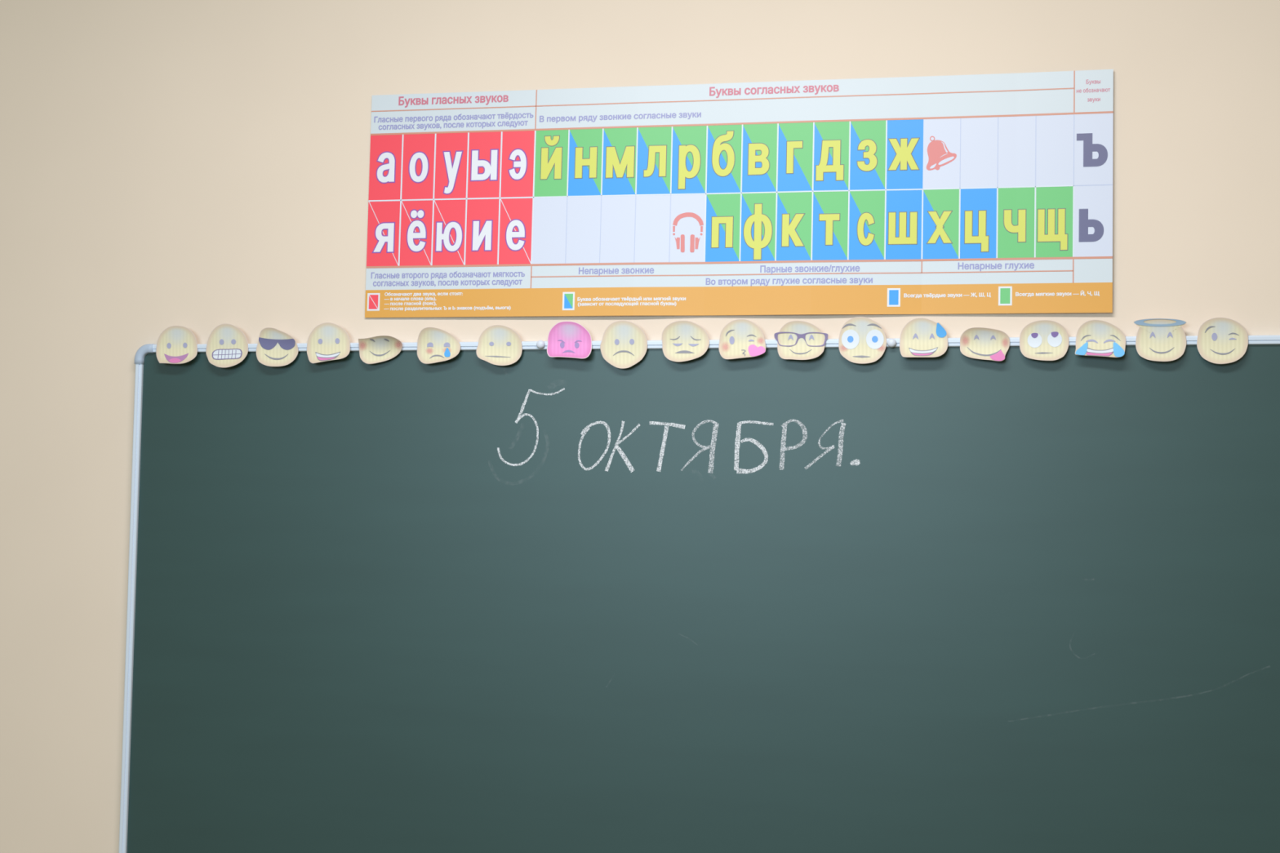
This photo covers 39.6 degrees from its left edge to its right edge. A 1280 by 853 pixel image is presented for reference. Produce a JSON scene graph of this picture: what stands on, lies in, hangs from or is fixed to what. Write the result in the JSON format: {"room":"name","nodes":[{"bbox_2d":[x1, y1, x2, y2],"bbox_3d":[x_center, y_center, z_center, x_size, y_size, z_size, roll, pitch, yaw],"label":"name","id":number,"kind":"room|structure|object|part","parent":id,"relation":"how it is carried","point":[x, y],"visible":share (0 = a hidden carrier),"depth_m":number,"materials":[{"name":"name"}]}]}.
{"room":"school classroom","nodes":[
{"label":"school classroom","id":0,"kind":"room"},
{"bbox_2d":[0,0,1279,852],"bbox_3d":[0.427,0.226,3.125,7.500,3.200,0.120,0,-4,12],"label":"wall","id":1,"kind":"structure","parent":0,"point":[198,166],"depth_m":3.35,"materials":[{"name":"beige paint"}]},
{"bbox_2d":[118,335,1279,852],"bbox_3d":[0.514,0.442,3.016,3.035,1.193,0.025,0,-4,12],"label":"chalkboard","id":2,"kind":"object","parent":1,"relation":"attached to","point":[953,602],"visible":1,"depth_m":3.12,"materials":[{"name":"green ceramic"}]},
{"bbox_3d":[-0.959,0.439,3.342,0.014,1.117,0.017,0,-4,12],"label":"frame rail","id":3,"kind":"part","parent":2,"relation":"part of","materials":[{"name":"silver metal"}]},
{"bbox_3d":[-0.940,-0.137,3.376,0.038,0.038,0.019,0,-4,12],"label":"frame corner","id":4,"kind":"part","parent":2,"relation":"part of","materials":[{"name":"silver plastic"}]},
{"bbox_2d":[155,325,197,364],"bbox_3d":[-0.875,-0.154,3.346,0.085,0.074,0.017,0,-4,12],"label":"paper face","id":5,"kind":"object","parent":2,"relation":"attached to","point":[176,344],"visible":1,"depth_m":3.35,"materials":[{"name":"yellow paper"}]},
{"bbox_2d":[205,323,248,367],"bbox_3d":[-0.775,-0.151,3.327,0.085,0.083,0.012,0,-4,12],"label":"paper face","id":6,"kind":"object","parent":2,"relation":"attached to","point":[227,346],"visible":1,"depth_m":3.33,"materials":[{"name":"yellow paper"}]},
{"bbox_2d":[256,327,297,366],"bbox_3d":[-0.676,-0.147,3.305,0.083,0.073,0.012,0,-4,12],"label":"paper face","id":7,"kind":"object","parent":2,"relation":"attached to","point":[275,347],"visible":1,"depth_m":3.31,"materials":[{"name":"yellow paper"}]},
{"bbox_2d":[306,322,350,363],"bbox_3d":[-0.577,-0.154,3.283,0.087,0.077,0.014,0,-4,12],"label":"paper face","id":8,"kind":"object","parent":2,"relation":"attached to","point":[328,341],"visible":1,"depth_m":3.29,"materials":[{"name":"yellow paper"}]},
{"bbox_2d":[358,335,402,364],"bbox_3d":[-0.478,-0.140,3.256,0.093,0.050,0.021,0,-4,12],"label":"paper face","id":9,"kind":"object","parent":2,"relation":"attached to","point":[375,349],"visible":1,"depth_m":3.26,"materials":[{"name":"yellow paper"}]},
{"bbox_2d":[417,327,460,364],"bbox_3d":[-0.368,-0.147,3.237,0.084,0.067,0.012,0,-4,12],"label":"paper face","id":10,"kind":"object","parent":2,"relation":"attached to","point":[434,344],"visible":1,"depth_m":3.24,"materials":[{"name":"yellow paper"}]},
{"bbox_2d":[475,324,522,365],"bbox_3d":[-0.256,-0.147,3.213,0.086,0.075,0.012,0,-4,12],"label":"paper face","id":11,"kind":"object","parent":2,"relation":"attached to","point":[498,344],"visible":1,"depth_m":3.21,"materials":[{"name":"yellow paper"}]},
{"bbox_2d":[546,320,591,358],"bbox_3d":[-0.128,-0.155,3.181,0.083,0.069,0.020,0,-4,12],"label":"paper face","id":12,"kind":"object","parent":2,"relation":"attached to","point":[566,339],"visible":1,"depth_m":3.19,"materials":[{"name":"pink paper"}]},
{"bbox_2d":[600,320,647,368],"bbox_3d":[-0.030,-0.146,3.166,0.086,0.087,0.008,0,-4,12],"label":"paper face","id":13,"kind":"object","parent":2,"relation":"attached to","point":[624,344],"visible":1,"depth_m":3.17,"materials":[{"name":"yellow paper"}]},
{"bbox_2d":[662,320,709,361],"bbox_3d":[0.079,-0.150,3.139,0.086,0.074,0.012,0,-4,12],"label":"paper face","id":14,"kind":"object","parent":2,"relation":"attached to","point":[682,340],"visible":1,"depth_m":3.14,"materials":[{"name":"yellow paper"}]},
{"bbox_3d":[0.524,-0.144,3.057,2.960,0.015,0.017,0,-4,12],"label":"frame rail","id":15,"kind":"part","parent":2,"relation":"part of","materials":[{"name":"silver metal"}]},
{"bbox_2d":[718,319,765,359],"bbox_3d":[0.179,-0.153,3.116,0.085,0.072,0.016,0,-4,12],"label":"paper face","id":16,"kind":"object","parent":2,"relation":"attached to","point":[740,338],"visible":1,"depth_m":3.12,"materials":[{"name":"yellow paper"}]},
{"bbox_2d":[773,320,827,359],"bbox_3d":[0.279,-0.150,3.094,0.094,0.070,0.017,0,-4,12],"label":"paper face","id":17,"kind":"object","parent":2,"relation":"attached to","point":[796,340],"visible":1,"depth_m":3.10,"materials":[{"name":"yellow paper"}]},
{"bbox_3d":[0.281,-0.152,3.099,0.094,0.026,0.002,0,-4,12],"label":"glass","id":18,"kind":"part","parent":17,"relation":"part of","materials":[{"name":"blue"}]},
{"bbox_2d":[838,316,886,364],"bbox_3d":[0.385,-0.149,3.074,0.085,0.082,0.010,0,-4,12],"label":"paper face","id":19,"kind":"object","parent":2,"relation":"attached to","point":[862,340],"visible":1,"depth_m":3.08,"materials":[{"name":"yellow paper"}]},
{"bbox_2d":[899,317,947,357],"bbox_3d":[0.486,-0.152,3.047,0.082,0.070,0.019,0,-4,12],"label":"paper face","id":20,"kind":"object","parent":2,"relation":"attached to","point":[920,337],"visible":1,"depth_m":3.05,"materials":[{"name":"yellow paper"}]},
{"bbox_2d":[960,327,1009,361],"bbox_3d":[0.587,-0.139,3.027,0.085,0.058,0.013,0,-4,12],"label":"paper face","id":21,"kind":"object","parent":2,"relation":"attached to","point":[978,343],"visible":1,"depth_m":3.03,"materials":[{"name":"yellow paper"}]},
{"bbox_2d":[1019,320,1069,360],"bbox_3d":[0.684,-0.145,3.007,0.082,0.070,0.013,0,-4,12],"label":"paper face","id":22,"kind":"object","parent":2,"relation":"attached to","point":[1041,340],"visible":1,"depth_m":3.01,"materials":[{"name":"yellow paper"}]},
{"bbox_2d":[1075,320,1125,357],"bbox_3d":[0.773,-0.147,2.984,0.084,0.065,0.020,0,-4,12],"label":"paper face","id":23,"kind":"object","parent":2,"relation":"attached to","point":[1100,338],"visible":1,"depth_m":2.99,"materials":[{"name":"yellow paper"}]},
{"bbox_2d":[1133,318,1186,361],"bbox_3d":[0.868,-0.144,2.967,0.085,0.073,0.012,0,-4,12],"label":"paper face","id":24,"kind":"object","parent":2,"relation":"attached to","point":[1158,340],"visible":1,"depth_m":2.97,"materials":[{"name":"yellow paper"}]},
{"bbox_2d":[1196,317,1248,364],"bbox_3d":[0.966,-0.142,2.946,0.082,0.078,0.010,0,-4,12],"label":"paper face","id":25,"kind":"object","parent":2,"relation":"attached to","point":[1220,340],"visible":1,"depth_m":2.95,"materials":[{"name":"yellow paper"}]},
{"bbox_2d":[364,69,1113,317],"bbox_3d":[0.148,-0.405,3.161,1.342,0.425,0.008,0,-4,12],"label":"chart","id":26,"kind":"object","parent":1,"relation":"attached to","point":[974,193],"visible":1,"depth_m":3.15,"materials":[{"name":"multicoloured paper"}]},
{"bbox_2d":[926,136,956,170],"bbox_3d":[0.523,-0.475,3.086,0.052,0.060,0.001,0,-4,12],"label":"picture","id":27,"kind":"object","parent":26,"relation":"attached to","point":[941,151],"depth_m":3.09,"materials":[{"name":"pink"}]}
]}

